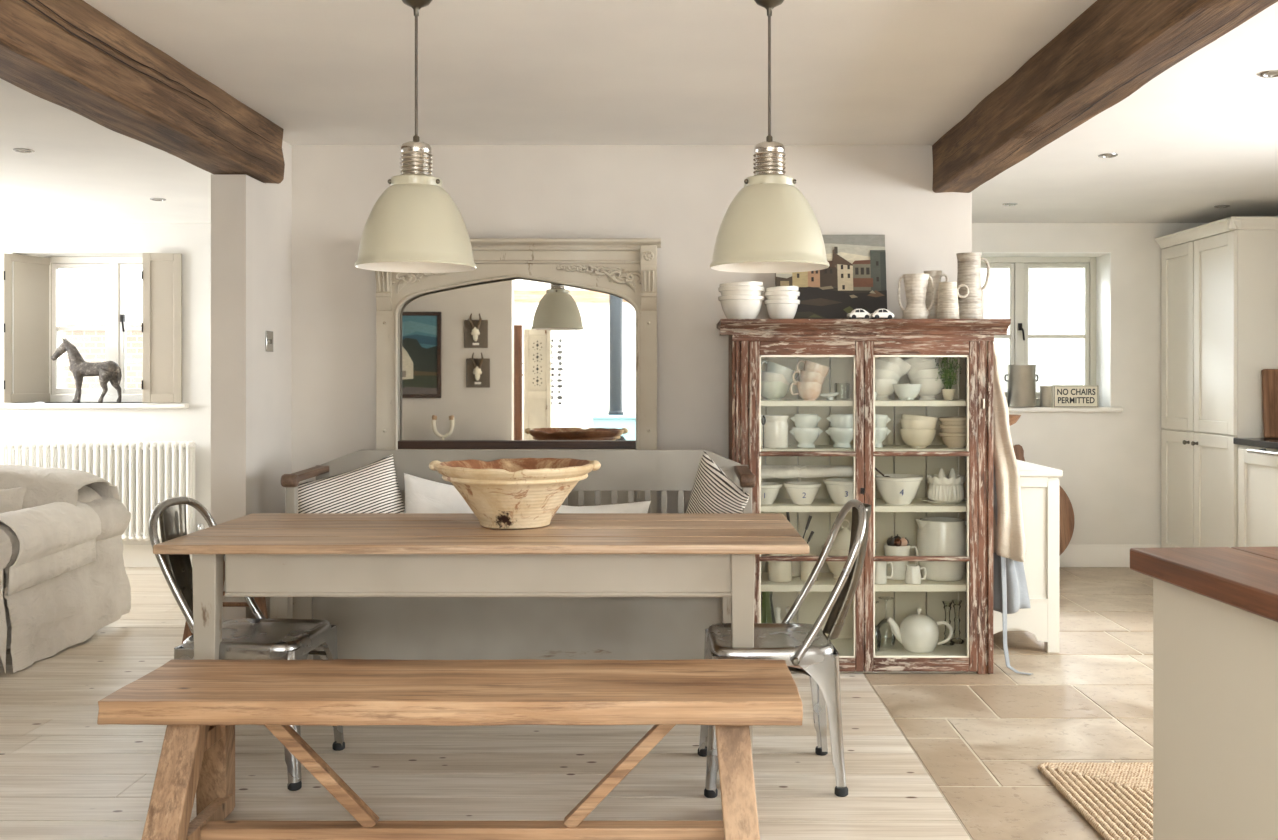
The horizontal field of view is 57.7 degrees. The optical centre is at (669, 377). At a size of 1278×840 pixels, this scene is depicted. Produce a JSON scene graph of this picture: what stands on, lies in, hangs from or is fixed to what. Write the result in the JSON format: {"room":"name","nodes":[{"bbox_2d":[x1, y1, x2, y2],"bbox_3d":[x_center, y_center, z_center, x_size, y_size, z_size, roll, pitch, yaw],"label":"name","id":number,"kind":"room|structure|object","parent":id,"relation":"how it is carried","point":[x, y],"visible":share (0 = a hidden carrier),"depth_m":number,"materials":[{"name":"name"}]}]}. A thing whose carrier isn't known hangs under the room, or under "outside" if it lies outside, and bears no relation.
{"room":"dining room","nodes":[
{"label":"dining room","id":0,"kind":"room"},
{"bbox_2d":[0,223,210,544],"bbox_3d":[-3.550,0.095,7.975,3.300,2.350,0.350,0,0,0],"label":"wall","id":1,"kind":"structure","parent":0,"point":[191,240],"depth_m":7.80,"materials":[{"name":"white paint"}]},
{"bbox_2d":[0,257,188,407],"bbox_3d":[-3.917,-0.319,7.940,1.365,1.046,0.380,0,0,0],"label":"window","id":2,"kind":"structure","parent":1,"relation":"in","point":[115,328],"depth_m":8.06,"materials":[{"name":"white paint"}]},
{"bbox_2d":[2,253,53,402],"bbox_3d":[-4.374,-0.334,7.925,0.034,1.000,0.405,0,0,23],"label":"window shutter","id":3,"kind":"object","parent":2,"relation":"attached to","point":[31,273],"visible":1,"depth_m":7.90,"materials":[{"name":"grey paint"}]},
{"bbox_2d":[51,338,121,402],"bbox_3d":[-3.954,-0.051,7.853,0.474,0.438,0.136,0,0,-3],"label":"horse figurine","id":4,"kind":"object","parent":2,"relation":"on","point":[107,371],"visible":1,"depth_m":7.83,"materials":[{"name":"grey wood"}]},
{"bbox_2d":[141,253,181,402],"bbox_3d":[-3.396,-0.334,7.754,0.250,1.000,0.034,0,0,-11],"label":"window shutter","id":5,"kind":"object","parent":2,"relation":"attached to","point":[161,273],"visible":1,"depth_m":7.75,"materials":[{"name":"grey paint"}]},
{"bbox_2d":[123,545,191,566],"bbox_3d":[-3.550,1.195,7.791,3.300,0.150,0.018,0,0,0],"label":"baseboard","id":6,"kind":"structure","parent":1,"relation":"attached to","point":[133,555],"depth_m":7.78,"materials":[{"name":"white paint"}]},
{"bbox_2d":[211,140,291,621],"bbox_3d":[-1.827,0.095,5.165,0.145,2.350,0.730,0,0,0],"label":"wall","id":7,"kind":"structure","parent":0,"point":[251,219],"depth_m":4.85,"materials":[{"name":"paint"}]},
{"bbox_2d":[0,567,1152,839],"bbox_3d":[-0.649,1.282,1.800,9.099,0.025,12.000,0,0,0],"label":"floor","id":8,"kind":"structure","parent":0,"point":[65,775],"depth_m":3.78,"materials":[{"name":"wood"}]},
{"bbox_2d":[0,486,130,672],"bbox_3d":[-3.777,0.884,5.483,1.988,0.760,1.090,0,0,0],"label":"sofa","id":9,"kind":"object","parent":8,"relation":"on","point":[39,621],"visible":0.73,"depth_m":5.43,"materials":[{"name":"fabric"}]},
{"bbox_2d":[3,560,10,591],"bbox_3d":[-3.419,0.912,5.370,0.721,0.194,0.826,0,0,0],"label":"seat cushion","id":10,"kind":"object","parent":9,"relation":"on","point":[4,571],"depth_m":5.34,"materials":[{"name":"fabric"}]},
{"bbox_2d":[0,486,26,512],"bbox_3d":[-3.260,0.670,5.429,0.476,0.317,0.157,0,0,-7],"label":"cushion","id":11,"kind":"object","parent":9,"relation":"on","point":[11,499],"visible":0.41,"depth_m":5.45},
{"bbox_2d":[0,501,100,595],"bbox_3d":[-2.934,0.762,5.334,0.312,0.336,0.752,0,0,0],"label":"cover","id":12,"kind":"object","parent":9,"relation":"on","point":[55,539],"visible":0.95,"depth_m":5.27,"materials":[{"name":"beige fabric"}]},
{"bbox_2d":[0,465,119,508],"bbox_3d":[-3.707,0.693,5.771,1.718,0.521,0.518,0,0,0],"label":"throw","id":13,"kind":"object","parent":9,"relation":"on","point":[44,485],"visible":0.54,"depth_m":5.62,"materials":[{"name":"fabric"}]},
{"bbox_2d":[0,441,204,540],"bbox_3d":[-3.780,0.844,7.700,1.381,0.853,0.111,0,0,0],"label":"radiator","id":14,"kind":"object","parent":8,"relation":"on","point":[146,474],"visible":0.55,"depth_m":7.66,"materials":[{"name":"white metal"}]},
{"bbox_2d":[182,559,267,643],"bbox_3d":[-1.700,0.964,4.570,0.415,0.617,0.306,0,0,0],"label":"metal chair","id":15,"kind":"object","parent":8,"relation":"on","point":[260,601],"visible":0.03,"depth_m":4.45,"materials":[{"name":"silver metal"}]},
{"bbox_2d":[149,497,344,790],"bbox_3d":[-1.399,0.831,3.794,0.548,0.878,0.440,0,0,4],"label":"metal chair","id":16,"kind":"object","parent":8,"relation":"on","point":[261,638],"visible":0.66,"depth_m":3.76,"materials":[{"name":"metal"}]},
{"bbox_2d":[97,659,802,839],"bbox_3d":[-0.561,1.056,3.140,1.804,0.466,0.561,0,0,0],"label":"bench","id":17,"kind":"object","parent":8,"relation":"on","point":[200,703],"visible":1,"depth_m":3.07,"materials":[{"name":"brown wood"}]},
{"bbox_2d":[153,513,809,748],"bbox_3d":[-0.575,0.889,3.943,2.000,0.762,0.833,0,0,0],"label":"dining table","id":18,"kind":"object","parent":8,"relation":"on","point":[281,557],"visible":0.85,"depth_m":3.59,"materials":[{"name":"brown wood"}]},
{"bbox_2d":[429,458,600,528],"bbox_3d":[-0.534,0.396,3.998,0.591,0.222,0.546,0,0,0],"label":"bowl","id":19,"kind":"object","parent":18,"relation":"on","point":[518,493],"visible":1,"depth_m":3.86,"materials":[{"name":"ceramic"}]},
{"bbox_2d":[375,238,660,512],"bbox_3d":[-0.697,0.320,5.277,1.310,1.900,0.107,0,0,0],"label":"arched mirror","id":20,"kind":"object","parent":8,"relation":"on","point":[548,343],"visible":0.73,"depth_m":5.31,"materials":[{"name":"paint"}]},
{"bbox_2d":[398,277,635,440],"bbox_3d":[-0.697,-0.105,5.313,1.200,0.850,0.004,0,0,0],"label":"mirror glass","id":21,"kind":"object","parent":20,"relation":"attached to","point":[510,359],"depth_m":5.31,"materials":[{"name":"white"}]},
{"bbox_2d":[281,450,755,659],"bbox_3d":[-0.585,0.788,4.702,1.830,0.964,0.486,0,0,0],"label":"settle","id":22,"kind":"object","parent":8,"relation":"on","point":[392,628],"visible":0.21,"depth_m":4.50,"materials":[{"name":"paint"}]},
{"bbox_2d":[298,454,404,512],"bbox_3d":[-1.276,0.570,4.702,0.530,0.507,0.164,0,0,-24],"label":"striped cushion","id":23,"kind":"object","parent":22,"relation":"on","point":[373,487],"visible":0.41,"depth_m":4.67,"materials":[{"name":"fabric"}]},
{"bbox_2d":[404,473,472,512],"bbox_3d":[-0.875,0.598,4.736,0.483,0.414,0.194,0,0,-6],"label":"cushion","id":24,"kind":"object","parent":22,"relation":"on","point":[422,495],"visible":0.23,"depth_m":4.71,"materials":[{"name":"fabric"}]},
{"bbox_2d":[556,501,650,512],"bbox_3d":[-0.390,0.655,4.730,0.634,0.337,0.175,0,0,-5],"label":"cushion","id":25,"kind":"object","parent":22,"relation":"on","point":[636,507],"visible":0.08,"depth_m":4.75,"materials":[{"name":"fabric"}]},
{"bbox_2d":[686,451,749,512],"bbox_3d":[0.179,0.570,4.701,0.149,0.540,0.543,0,0,-20],"label":"striped cushion","id":26,"kind":"object","parent":22,"relation":"on","point":[713,491],"visible":0.41,"depth_m":4.63,"materials":[{"name":"fabric"}]},
{"bbox_2d":[698,499,870,797],"bbox_3d":[0.372,0.831,3.721,0.548,0.878,0.440,0,0,-1],"label":"metal chair","id":27,"kind":"object","parent":8,"relation":"on","point":[807,646],"visible":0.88,"depth_m":3.61,"materials":[{"name":"metal"}]},
{"bbox_2d":[717,319,1033,674],"bbox_3d":[0.902,0.510,5.126,1.374,1.520,0.452,0,0,0],"label":"cabinet","id":28,"kind":"object","parent":8,"relation":"on","point":[852,346],"depth_m":4.98,"materials":[{"name":"red paint"}]},
{"bbox_2d":[718,295,764,318],"bbox_3d":[0.314,-0.305,5.100,0.206,0.109,0.206,0,0,0],"label":"mixing bowl","id":29,"kind":"object","parent":28,"relation":"on","point":[733,306],"visible":0.86,"depth_m":5.03,"materials":[{"name":"ceramic"}]},
{"bbox_2d":[718,285,764,295],"bbox_3d":[0.314,-0.345,5.100,0.204,0.109,0.204,0,0,0],"label":"mixing bowl","id":30,"kind":"object","parent":29,"relation":"on","point":[740,289],"visible":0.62,"depth_m":5.02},
{"bbox_2d":[761,482,782,504],"bbox_3d":[0.412,0.508,5.110,0.168,0.089,0.168,0,0,0],"label":"basin","id":31,"kind":"object","parent":28,"relation":"in","point":[769,490],"visible":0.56,"depth_m":5.06,"materials":[{"name":"white"}]},
{"bbox_2d":[761,381,789,399],"bbox_3d":[0.460,0.057,5.170,0.149,0.083,0.148,0,0,44],"label":"cup","id":32,"kind":"object","parent":28,"relation":"on","point":[770,390],"visible":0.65,"depth_m":5.11,"materials":[{"name":"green ceramic"}]},
{"bbox_2d":[761,371,789,384],"bbox_3d":[0.472,0.018,5.170,0.154,0.097,0.147,0,0,42],"label":"cup","id":33,"kind":"object","parent":32,"relation":"on","point":[765,376],"visible":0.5,"depth_m":5.10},
{"bbox_2d":[761,360,798,383],"bbox_3d":[0.499,-0.019,5.169,0.156,0.120,0.147,0,0,41],"label":"cup","id":34,"kind":"object","parent":33,"relation":"on","point":[772,367],"visible":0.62,"depth_m":5.11,"materials":[{"name":"white ceramic"}]},
{"bbox_2d":[764,415,788,447],"bbox_3d":[0.469,0.236,5.130,0.114,0.142,0.114,0,0,0],"label":"storage jar","id":35,"kind":"object","parent":28,"relation":"on","point":[776,426],"visible":0.91,"depth_m":5.08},
{"bbox_2d":[768,554,791,581],"bbox_3d":[0.485,0.836,5.120,0.105,0.115,0.105,0,0,0],"label":"canister","id":36,"kind":"object","parent":28,"relation":"on","point":[778,571],"visible":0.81,"depth_m":5.08,"materials":[{"name":"ceramic"}]},
{"bbox_2d":[764,299,799,318],"bbox_3d":[0.492,-0.297,5.100,0.160,0.093,0.160,0,0,0],"label":"mixing bowl","id":37,"kind":"object","parent":28,"relation":"on","point":[776,308],"visible":0.83,"depth_m":5.04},
{"bbox_2d":[764,290,799,298],"bbox_3d":[0.492,-0.333,5.100,0.158,0.093,0.158,0,0,0],"label":"mixing bowl","id":38,"kind":"object","parent":37,"relation":"on","point":[783,294],"visible":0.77,"depth_m":5.04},
{"bbox_2d":[786,512,813,576],"bbox_3d":[0.583,0.743,5.250,0.138,0.301,0.094,0,0,0],"label":"pot","id":39,"kind":"object","parent":28,"relation":"on","point":[795,564],"visible":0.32,"depth_m":5.21,"materials":[{"name":"beige ceramic"}]},
{"bbox_2d":[783,481,821,504],"bbox_3d":[0.584,0.507,5.110,0.168,0.091,0.168,0,0,0],"label":"basin","id":40,"kind":"object","parent":28,"relation":"in","point":[799,492],"visible":1,"depth_m":5.06,"materials":[{"name":"white"}]},
{"bbox_2d":[789,427,822,447],"bbox_3d":[0.601,0.262,5.130,0.120,0.090,0.120,0,0,-40],"label":"bowl","id":41,"kind":"object","parent":28,"relation":"on","point":[805,437],"visible":0.95,"depth_m":5.09,"materials":[{"name":"white ceramic"}]},
{"bbox_2d":[790,414,821,427],"bbox_3d":[0.602,0.205,5.130,0.108,0.090,0.108,0,0,40],"label":"bowl","id":42,"kind":"object","parent":41,"relation":"on","point":[800,420],"visible":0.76,"depth_m":5.09,"materials":[{"name":"white ceramic"}]},
{"bbox_2d":[790,382,821,400],"bbox_3d":[0.606,0.058,5.084,0.125,0.081,0.112,0,0,39],"label":"cup","id":43,"kind":"object","parent":28,"relation":"on","point":[810,391],"visible":0.98,"depth_m":5.04,"materials":[{"name":"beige ceramic"}]},
{"bbox_2d":[793,370,824,384],"bbox_3d":[0.619,0.012,5.083,0.129,0.092,0.112,0,0,37],"label":"cup","id":44,"kind":"object","parent":43,"relation":"on","point":[805,376],"visible":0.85,"depth_m":5.03,"materials":[{"name":"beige ceramic"}]},
{"bbox_2d":[796,360,829,376],"bbox_3d":[0.636,-0.028,5.082,0.132,0.104,0.112,0,0,35],"label":"cup","id":45,"kind":"object","parent":44,"relation":"on","point":[823,370],"visible":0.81,"depth_m":5.03,"materials":[{"name":"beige ceramic"}]},
{"bbox_2d":[800,554,817,580],"bbox_3d":[0.614,0.838,5.120,0.075,0.110,0.075,0,0,0],"label":"canister","id":46,"kind":"object","parent":28,"relation":"on","point":[806,567],"visible":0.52,"depth_m":5.09,"materials":[{"name":"ceramic"}]},
{"bbox_2d":[775,235,886,318],"bbox_3d":[0.738,-0.455,5.322,0.505,0.411,0.087,0,0,0],"label":"painting","id":47,"kind":"object","parent":28,"relation":"on","point":[855,277],"visible":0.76,"depth_m":5.31,"materials":[{"name":"paint"}]},
{"bbox_2d":[821,519,850,579],"bbox_3d":[0.777,0.760,5.150,0.208,0.266,0.208,0,0,0],"label":"tureen","id":48,"kind":"object","parent":28,"relation":"on","point":[841,544],"visible":0.49,"depth_m":5.09,"materials":[{"name":"beige ceramic"}]},
{"bbox_2d":[823,478,852,504],"bbox_3d":[0.766,0.500,5.110,0.184,0.105,0.184,0,0,0],"label":"basin","id":49,"kind":"object","parent":28,"relation":"in","point":[840,490],"visible":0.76,"depth_m":5.05,"materials":[{"name":"white"}]},
{"bbox_2d":[761,466,852,479],"bbox_3d":[0.606,0.423,5.112,0.446,0.071,0.060,0,0,0],"label":"roll","id":50,"kind":"object","parent":49,"relation":"on","point":[847,471],"visible":0.94,"depth_m":5.09,"materials":[{"name":"paper"}]},
{"bbox_2d":[825,427,852,447],"bbox_3d":[0.761,0.262,5.130,0.120,0.090,0.120,0,0,-40],"label":"bowl","id":51,"kind":"object","parent":28,"relation":"on","point":[841,437],"visible":0.9,"depth_m":5.09,"materials":[{"name":"white ceramic"}]},
{"bbox_2d":[826,414,852,427],"bbox_3d":[0.761,0.205,5.130,0.108,0.090,0.108,0,0,40],"label":"bowl","id":52,"kind":"object","parent":51,"relation":"on","point":[836,420],"visible":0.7,"depth_m":5.09,"materials":[{"name":"white ceramic"}]},
{"bbox_2d":[748,445,965,453],"bbox_3d":[0.828,0.319,5.176,1.067,0.022,0.321,0,0,0],"label":"shelf","id":53,"kind":"object","parent":28,"relation":"attached to","point":[790,447],"depth_m":5.07,"materials":[{"name":"paint"}]},
{"bbox_2d":[748,399,965,405],"bbox_3d":[0.828,0.110,5.176,1.067,0.024,0.321,0,0,0],"label":"shelf","id":54,"kind":"object","parent":28,"relation":"attached to","point":[783,402],"depth_m":5.02,"materials":[{"name":"paint"}]},
{"bbox_2d":[761,572,965,591],"bbox_3d":[0.828,0.909,5.176,1.067,0.030,0.321,0,0,0],"label":"shelf","id":55,"kind":"object","parent":28,"relation":"attached to","point":[825,582],"depth_m":5.02,"materials":[{"name":"paint"}]},
{"bbox_2d":[761,498,965,511],"bbox_3d":[0.828,0.567,5.176,1.067,0.026,0.321,0,0,0],"label":"shelf","id":56,"kind":"object","parent":28,"relation":"attached to","point":[779,504],"depth_m":5.02,"materials":[{"name":"paint"}]},
{"bbox_2d":[875,561,892,583],"bbox_3d":[0.917,0.837,5.046,0.092,0.113,0.066,0,0,30],"label":"jug","id":57,"kind":"object","parent":28,"relation":"on","point":[881,577],"visible":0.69,"depth_m":5.02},
{"bbox_2d":[875,379,897,399],"bbox_3d":[0.935,0.051,5.140,0.152,0.093,0.152,0,0,0],"label":"footed bowl","id":58,"kind":"object","parent":28,"relation":"on","point":[883,387],"visible":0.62,"depth_m":5.08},
{"bbox_2d":[875,369,899,381],"bbox_3d":[0.950,0.009,5.140,0.151,0.106,0.152,0,0,13],"label":"footed bowl","id":59,"kind":"object","parent":58,"relation":"on","point":[879,373],"visible":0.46,"depth_m":5.07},
{"bbox_2d":[875,358,901,377],"bbox_3d":[0.971,-0.027,5.140,0.150,0.121,0.151,0,0,14],"label":"footed bowl","id":60,"kind":"object","parent":59,"relation":"on","point":[879,364],"visible":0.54,"depth_m":5.07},
{"bbox_2d":[879,357,911,375],"bbox_3d":[0.998,-0.057,5.139,0.146,0.136,0.151,0,0,-15],"label":"footed bowl","id":61,"kind":"object","parent":60,"relation":"on","point":[903,365],"visible":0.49,"depth_m":5.08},
{"bbox_2d":[875,474,922,504],"bbox_3d":[1.004,0.491,5.110,0.220,0.123,0.220,0,0,0],"label":"basin","id":62,"kind":"object","parent":28,"relation":"in","point":[896,489],"visible":1,"depth_m":5.04,"materials":[{"name":"white"}]},
{"bbox_2d":[884,543,918,579],"bbox_3d":[1.022,0.818,5.163,0.140,0.151,0.116,0,0,35],"label":"mug","id":63,"kind":"object","parent":28,"relation":"on","point":[899,567],"visible":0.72,"depth_m":5.12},
{"bbox_2d":[893,384,920,399],"bbox_3d":[1.034,0.061,5.060,0.124,0.071,0.124,0,0,0],"label":"bowl","id":64,"kind":"object","parent":28,"relation":"on","point":[903,391],"visible":1,"depth_m":5.02,"materials":[{"name":"white ceramic"}]},
{"bbox_2d":[898,273,933,318],"bbox_3d":[1.082,-0.352,5.100,0.118,0.204,0.116,0,0,-45],"label":"vase","id":65,"kind":"object","parent":28,"relation":"on","point":[915,284],"visible":0.92,"depth_m":5.06,"materials":[{"name":"ceramic"}]},
{"bbox_2d":[905,564,926,584],"bbox_3d":[1.064,0.850,5.041,0.085,0.086,0.069,0,0,32],"label":"jug","id":66,"kind":"object","parent":28,"relation":"on","point":[912,573],"visible":1,"depth_m":5.02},
{"bbox_2d":[900,428,935,447],"bbox_3d":[1.097,0.266,5.130,0.156,0.083,0.156,0,0,0],"label":"round bowl","id":67,"kind":"object","parent":28,"relation":"on","point":[914,438],"visible":0.95,"depth_m":5.07,"materials":[{"name":"beige ceramic"}]},
{"bbox_2d":[901,419,935,428],"bbox_3d":[1.100,0.225,5.130,0.155,0.087,0.156,0,0,13],"label":"round bowl","id":68,"kind":"object","parent":67,"relation":"on","point":[906,424],"visible":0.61,"depth_m":5.07,"materials":[{"name":"beige ceramic"}]},
{"bbox_2d":[887,608,952,652],"bbox_3d":[1.099,1.105,5.109,0.248,0.185,0.174,0,0,33],"label":"teapot","id":69,"kind":"object","parent":28,"relation":"on","point":[917,633],"visible":1,"depth_m":5.06,"materials":[{"name":"ceramic"}]},
{"bbox_2d":[909,378,944,399],"bbox_3d":[1.148,0.050,5.170,0.160,0.095,0.160,0,0,0],"label":"footed bowl","id":70,"kind":"object","parent":28,"relation":"on","point":[930,387],"visible":0.82,"depth_m":5.11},
{"bbox_2d":[908,367,942,379],"bbox_3d":[1.135,0.006,5.170,0.159,0.106,0.160,0,0,13],"label":"footed bowl","id":71,"kind":"object","parent":70,"relation":"on","point":[926,373],"visible":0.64,"depth_m":5.10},
{"bbox_2d":[906,358,938,375],"bbox_3d":[1.116,-0.032,5.170,0.158,0.120,0.160,0,0,22],"label":"footed bowl","id":72,"kind":"object","parent":71,"relation":"on","point":[929,364],"visible":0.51,"depth_m":5.10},
{"bbox_2d":[924,270,947,318],"bbox_3d":[1.188,-0.366,5.240,0.101,0.232,0.101,0,0,-45],"label":"jug","id":73,"kind":"object","parent":28,"relation":"on","point":[936,275],"visible":0.48,"depth_m":5.21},
{"bbox_2d":[915,517,965,580],"bbox_3d":[1.213,0.758,5.170,0.221,0.270,0.218,0,0,30],"label":"pitcher","id":74,"kind":"object","parent":28,"relation":"on","point":[936,536],"visible":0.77,"depth_m":5.08,"materials":[{"name":"ceramic"}]},
{"bbox_2d":[921,498,965,503],"bbox_3d":[1.212,0.546,5.130,0.200,0.015,0.150,0,0,0],"label":"platter","id":75,"kind":"object","parent":28,"relation":"on","point":[927,499],"visible":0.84,"depth_m":5.08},
{"bbox_2d":[927,468,964,501],"bbox_3d":[1.222,0.470,5.130,0.168,0.145,0.168,0,0,0],"label":"jelly mould","id":76,"kind":"object","parent":75,"relation":"on","point":[942,487],"depth_m":5.07,"materials":[{"name":"ceramic"}]},
{"bbox_2d":[935,357,961,399],"bbox_3d":[1.218,-0.005,5.091,0.118,0.205,0.095,0,0,15],"label":"potted plant","id":77,"kind":"object","parent":28,"relation":"on","point":[948,394],"visible":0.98,"depth_m":5.08,"materials":[{"name":"green plant"}]},
{"bbox_2d":[939,432,965,447],"bbox_3d":[1.265,0.274,5.130,0.148,0.067,0.148,0,0,0],"label":"bowl","id":78,"kind":"object","parent":28,"relation":"on","point":[951,440],"visible":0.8,"depth_m":5.08,"materials":[{"name":"ceramic"}]},
{"bbox_2d":[937,282,968,318],"bbox_3d":[1.226,-0.334,5.052,0.129,0.166,0.098,0,0,30],"label":"jug","id":79,"kind":"object","parent":28,"relation":"on","point":[948,305],"visible":0.93,"depth_m":5.03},
{"bbox_2d":[956,252,989,318],"bbox_3d":[1.331,-0.401,5.135,0.135,0.300,0.120,0,0,38],"label":"jug","id":80,"kind":"object","parent":28,"relation":"on","point":[969,263],"visible":0.8,"depth_m":5.09,"materials":[{"name":"ceramic"}]},
{"bbox_2d":[993,343,1026,561],"bbox_3d":[1.479,0.304,5.136,0.190,0.976,0.245,0,0,20],"label":"apron","id":81,"kind":"object","parent":28,"relation":"hanging from","point":[1009,541],"visible":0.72,"depth_m":5.04,"materials":[{"name":"fabric"}]},
{"bbox_2d":[292,145,971,619],"bbox_3d":[-0.180,0.095,5.455,3.160,2.350,0.150,0,0,0],"label":"wall","id":82,"kind":"structure","parent":0,"point":[681,196],"depth_m":5.38,"materials":[{"name":"paint"}]},
{"bbox_2d":[0,0,1277,222],"bbox_3d":[-0.650,-1.111,3.850,9.300,0.138,8.600,0,0,0],"label":"ceiling","id":83,"kind":"structure","parent":0,"point":[325,72],"depth_m":4.36,"materials":[{"name":"paint"}]},
{"bbox_2d":[0,0,284,183],"bbox_3d":[-1.789,-0.962,2.965,0.253,0.241,4.130,0,0,0],"label":"beam","id":84,"kind":"structure","parent":83,"relation":"attached to","point":[68,54],"depth_m":3.66,"materials":[{"name":"brown wood"}]},
{"bbox_2d":[355,0,476,272],"bbox_3d":[-0.713,-0.695,3.260,0.335,0.770,0.335,0,0,42],"label":"pendant lamp","id":85,"kind":"object","parent":83,"relation":"hanging from","point":[414,226],"visible":1,"depth_m":3.17,"materials":[{"name":"metal"}]},
{"bbox_2d":[710,0,829,272],"bbox_3d":[0.280,-0.695,3.260,0.335,0.770,0.335,0,0,-42],"label":"pendant lamp","id":86,"kind":"object","parent":83,"relation":"hanging from","point":[769,226],"visible":1,"depth_m":3.17,"materials":[{"name":"beige metal"}]},
{"bbox_2d":[932,0,1277,192],"bbox_3d":[1.308,-0.968,2.542,0.212,0.228,5.685,0,0,0],"label":"beam","id":87,"kind":"structure","parent":83,"relation":"attached to","point":[1114,48],"depth_m":3.53,"materials":[{"name":"brown wood"}]},
{"bbox_2d":[864,567,1152,839],"bbox_3d":[2.365,1.282,1.790,3.059,0.025,11.969,0,0,0],"label":"floor","id":88,"kind":"structure","parent":0,"point":[1097,664],"depth_m":4.42,"materials":[{"name":"stone"}]},
{"bbox_2d":[993,459,1062,652],"bbox_3d":[1.609,0.848,5.703,0.407,0.845,0.714,0,0,0],"label":"base cabinet","id":89,"kind":"object","parent":88,"relation":"on","point":[1039,484],"visible":0.48,"depth_m":5.36,"materials":[{"name":"beige"}]},
{"bbox_2d":[1013,444,1073,555],"bbox_3d":[2.355,0.852,7.710,0.650,0.816,0.123,0,0,1],"label":"board","id":90,"kind":"object","parent":88,"relation":"on","point":[1066,513],"visible":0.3,"depth_m":7.69,"materials":[{"name":"brown wood"}]},
{"bbox_2d":[1038,762,1152,839],"bbox_3d":[1.740,1.262,3.170,1.102,0.019,1.242,0,0,0],"label":"braided rug","id":91,"kind":"object","parent":88,"relation":"on","point":[1116,799],"visible":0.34,"depth_m":3.51,"materials":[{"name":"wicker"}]},
{"bbox_2d":[1130,547,1277,839],"bbox_3d":[1.473,0.816,1.548,0.880,0.909,1.900,0,0,-3],"label":"kitchen island","id":92,"kind":"object","parent":88,"relation":"on","point":[1215,609],"visible":1,"depth_m":2.21,"materials":[{"name":"paint"}]},
{"bbox_2d":[1130,547,1277,622],"bbox_3d":[1.473,0.385,1.548,0.880,0.047,1.900,0,0,-3],"label":"island countertop","id":93,"kind":"structure","parent":92,"relation":"on","point":[1243,578],"depth_m":2.22,"materials":[{"name":"wood"}]},
{"bbox_2d":[1155,217,1277,547],"bbox_3d":[3.569,0.168,7.245,0.642,2.205,1.060,0,0,0],"label":"tall cabinet","id":94,"kind":"object","parent":88,"relation":"on","point":[1219,278],"visible":0.83,"depth_m":7.06,"materials":[{"name":"beige paint"}]},
{"bbox_2d":[1238,445,1277,546],"bbox_3d":[3.551,0.830,5.827,0.678,0.880,1.855,0,0,0],"label":"base cabinet","id":95,"kind":"object","parent":88,"relation":"on","point":[1257,466],"visible":0.58,"depth_m":6.51,"materials":[{"name":"beige paint"}]},
{"bbox_2d":[1233,438,1277,448],"bbox_3d":[3.590,0.366,5.819,0.620,0.037,1.877,0,0,0],"label":"countertop","id":96,"kind":"structure","parent":95,"relation":"on","point":[1272,443],"depth_m":6.52,"materials":[{"name":"black stone"}]},
{"bbox_2d":[1261,369,1277,437],"bbox_3d":[3.604,0.147,6.714,0.340,0.400,0.062,0,0,0],"label":"chopping board","id":97,"kind":"object","parent":96,"relation":"on","point":[1269,376],"visible":1,"depth_m":6.70,"materials":[{"name":"brown wood"}]},
{"bbox_2d":[980,268,1082,391],"bbox_3d":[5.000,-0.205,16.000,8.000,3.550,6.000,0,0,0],"label":"window glass","id":98,"kind":"object","parent":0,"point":[1055,295],"visible":0.06,"depth_m":14.02,"materials":[{"name":"glass"}]},
{"bbox_2d":[972,223,1206,544],"bbox_3d":[2.580,0.095,7.975,2.640,2.350,0.350,0,0,0],"label":"wall","id":99,"kind":"structure","parent":0,"point":[1110,462],"depth_m":7.80,"materials":[{"name":"paint"}]},
{"bbox_2d":[977,252,1110,406],"bbox_3d":[2.293,-0.326,7.926,1.346,1.041,0.257,0,0,0],"label":"trim","id":100,"kind":"structure","parent":99,"relation":"attached to","point":[1103,259],"depth_m":7.90,"materials":[{"name":"white"}]},
{"bbox_2d":[981,257,1122,411],"bbox_3d":[2.265,-0.308,7.940,1.530,1.075,0.380,0,0,0],"label":"window","id":101,"kind":"structure","parent":99,"relation":"in","point":[1017,336],"depth_m":8.06,"materials":[{"name":"beige paint"}]},
{"bbox_2d":[1004,365,1038,406],"bbox_3d":[2.364,0.052,7.800,0.187,0.284,0.187,0,0,41],"label":"tin","id":102,"kind":"object","parent":101,"relation":"on","point":[1021,380],"visible":0.99,"depth_m":7.72,"materials":[{"name":"metal"}]},
{"bbox_2d":[1040,386,1051,406],"bbox_3d":[2.548,0.124,7.840,0.094,0.140,0.094,0,0,0],"label":"tin","id":103,"kind":"object","parent":101,"relation":"on","point":[1045,391],"visible":0.88,"depth_m":7.80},
{"bbox_2d":[1052,385,1097,406],"bbox_3d":[2.706,0.121,7.748,0.300,0.146,0.043,0,0,0],"label":"sign","id":104,"kind":"object","parent":101,"relation":"on","point":[1062,395],"visible":1,"depth_m":7.73,"materials":[{"name":"beige paint"}]},
{"bbox_2d":[1059,545,1160,566],"bbox_3d":[2.650,1.195,7.791,2.500,0.150,0.018,0,0,0],"label":"baseboard","id":105,"kind":"structure","parent":99,"relation":"attached to","point":[1073,555],"depth_m":7.78,"materials":[{"name":"white paint"}]},
{"label":"outside","id":106,"kind":"structure","parent":0,"visible":0},
{"bbox_3d":[0.000,1.620,19.100,28.000,0.100,21.800,0,0,0],"label":"ground","id":107,"kind":"structure","parent":106,"visible":0},
{"bbox_2d":[59,322,141,387],"bbox_3d":[-5.600,0.520,11.125,6.900,2.100,0.330,0,0,0],"label":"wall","id":108,"kind":"structure","parent":107,"relation":"on","point":[90,344],"depth_m":11.00,"materials":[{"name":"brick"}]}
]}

